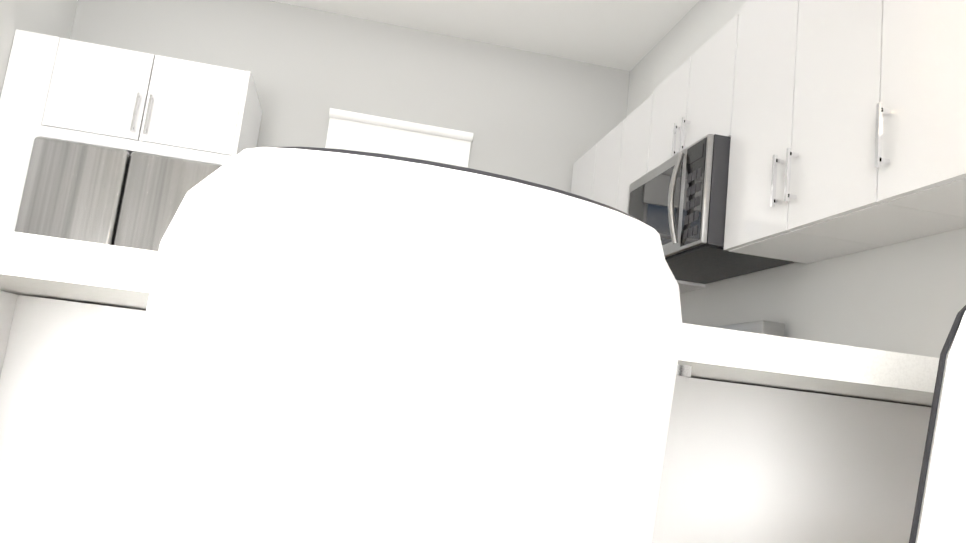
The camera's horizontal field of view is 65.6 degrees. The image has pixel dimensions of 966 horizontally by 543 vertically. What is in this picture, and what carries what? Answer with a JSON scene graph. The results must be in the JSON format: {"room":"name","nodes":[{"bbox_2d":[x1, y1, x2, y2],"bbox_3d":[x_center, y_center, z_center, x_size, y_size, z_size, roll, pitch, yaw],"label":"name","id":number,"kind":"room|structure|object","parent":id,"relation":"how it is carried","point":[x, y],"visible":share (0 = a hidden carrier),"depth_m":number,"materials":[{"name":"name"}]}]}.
{"room":"kitchen","nodes":[
{"label":"kitchen","id":0,"kind":"room"},
{"bbox_2d":[0,0,77,97],"bbox_3d":[-1.956,-0.877,0.324,0.400,3.030,8.700,8,-9,-10],"label":"wall","id":1,"kind":"structure","parent":0,"point":[52,17],"depth_m":3.85,"materials":[{"name":"white paint"}]},
{"bbox_2d":[70,0,629,192],"bbox_3d":[-1.022,-0.097,4.593,3.720,3.030,0.250,8,-9,-10],"label":"wall","id":2,"kind":"structure","parent":0,"point":[543,119],"depth_m":4.70,"materials":[{"name":"grey paint"}]},
{"bbox_2d":[325,108,472,167],"bbox_3d":[-0.593,-0.248,4.624,0.985,1.373,0.233,8,-9,-10],"label":"window blind","id":3,"kind":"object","parent":2,"relation":"in","point":[353,131],"depth_m":4.63,"materials":[{"name":"white plastic"}]},
{"bbox_2d":[270,0,698,70],"bbox_3d":[0.083,-2.158,0.900,4.020,0.120,8.700,8,-9,-10],"label":"ceiling","id":4,"kind":"structure","parent":0,"point":[627,35],"depth_m":4.55,"materials":[{"name":"white paint"}]},
{"bbox_2d":[626,0,965,357],"bbox_3d":[1.652,-0.364,0.966,0.160,3.030,8.700,8,-9,-10],"label":"wall","id":5,"kind":"structure","parent":0,"point":[907,297],"depth_m":2.58,"materials":[{"name":"white paint"}]},
{"bbox_2d":[571,145,594,197],"bbox_3d":[0.737,-0.257,4.568,0.337,0.900,0.443,8,-9,-10],"label":"upper cabinet","id":6,"kind":"object","parent":5,"relation":"attached to","point":[581,175],"depth_m":4.59,"materials":[{"name":"white wood"}]},
{"bbox_2d":[587,96,705,292],"bbox_3d":[0.857,-0.339,3.962,0.337,0.900,0.803,8,-9,-10],"label":"upper cabinet","id":7,"kind":"object","parent":5,"relation":"attached to","point":[619,159],"depth_m":3.91,"materials":[{"name":"white wood"}]},
{"bbox_2d":[643,17,734,174],"bbox_3d":[1.034,-0.669,3.228,0.337,0.484,0.777,8,-9,-10],"label":"upper cabinet","id":8,"kind":"object","parent":5,"relation":"attached to","point":[693,103],"depth_m":3.14,"materials":[{"name":"white wood"}]},
{"bbox_2d":[627,134,793,283],"bbox_3d":[0.914,-0.228,3.144,0.478,0.423,0.771,8,-9,-10],"label":"microwave","id":9,"kind":"object","parent":8,"relation":"attached to","point":[677,202],"visible":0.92,"depth_m":2.89,"materials":[{"name":"grey metal"}]},
{"bbox_2d":[724,0,965,263],"bbox_3d":[1.161,-0.564,2.431,0.337,0.936,0.789,8,-9,-10],"label":"upper cabinet","id":10,"kind":"object","parent":5,"relation":"attached to","point":[841,124],"depth_m":2.35,"materials":[{"name":"white wood"}]},
{"bbox_2d":[867,0,965,223],"bbox_3d":[1.282,-0.647,1.820,0.337,0.936,0.468,8,-9,-10],"label":"upper cabinet","id":11,"kind":"object","parent":5,"relation":"attached to","point":[916,157],"depth_m":1.86,"materials":[{"name":"white wood"}]},
{"bbox_3d":[-0.270,0.934,0.412,4.020,0.120,8.700,8,-9,-10],"label":"floor","id":12,"kind":"structure","parent":0,"visible":0},
{"bbox_2d":[14,137,220,250],"bbox_3d":[-1.876,0.328,3.836,0.860,1.770,0.722,8,-9,-10],"label":"fridge","id":13,"kind":"object","parent":12,"relation":"on","point":[94,194],"visible":0.23,"depth_m":3.57,"materials":[{"name":"grey metal"}]},
{"bbox_2d":[0,29,261,231],"bbox_3d":[-1.943,0.057,3.910,1.124,2.310,0.678,8,-9,-10],"label":"tall cabinet","id":14,"kind":"object","parent":12,"relation":"on","point":[65,89],"visible":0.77,"depth_m":3.74,"materials":[{"name":"white wood"}]},
{"bbox_2d":[0,291,731,542],"bbox_3d":[-0.239,0.563,1.249,0.972,0.874,0.617,8,-9,-10],"label":"base cabinet","id":15,"kind":"object","parent":12,"relation":"on","point":[67,367],"depth_m":0.93,"materials":[{"name":"white wood"}]},
{"bbox_2d":[98,147,682,542],"bbox_3d":[-0.124,0.434,0.635,0.471,0.966,0.475,10,-10,-22],"label":"stool","id":16,"kind":"object","parent":12,"relation":"on","point":[342,346],"visible":1,"depth_m":0.48,"materials":[{"name":"white plastic"}]},
{"bbox_2d":[713,320,784,336],"bbox_3d":[0.643,0.780,3.021,0.720,1.195,0.769,8,-9,-10],"label":"range","id":17,"kind":"object","parent":12,"relation":"on","point":[769,328],"visible":0.06,"depth_m":2.80,"materials":[{"name":"grey metal"}]},
{"bbox_2d":[720,383,930,542],"bbox_3d":[0.461,0.664,1.383,0.467,0.874,0.598,8,-9,-10],"label":"base cabinet","id":18,"kind":"object","parent":12,"relation":"on","point":[743,463],"depth_m":1.11,"materials":[{"name":"white wood"}]},
{"bbox_2d":[909,305,965,542],"bbox_3d":[0.481,0.519,0.733,0.471,0.966,0.475,9,-9,-15],"label":"stool","id":19,"kind":"object","parent":12,"relation":"on","point":[939,515],"visible":1,"depth_m":0.59,"materials":[{"name":"white plastic"}]},
{"bbox_3d":[-0.360,1.000,4.107,2.287,0.875,0.654,8,-9,-10],"label":"base cabinet","id":20,"kind":"object","parent":12,"relation":"on","visible":0},
{"bbox_2d":[0,230,939,406],"bbox_3d":[0.370,0.123,1.300,2.082,0.139,0.960,8,-9,-10],"label":"countertop","id":21,"kind":"structure","parent":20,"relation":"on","point":[39,266],"depth_m":0.77,"materials":[{"name":"stone"}]}
]}

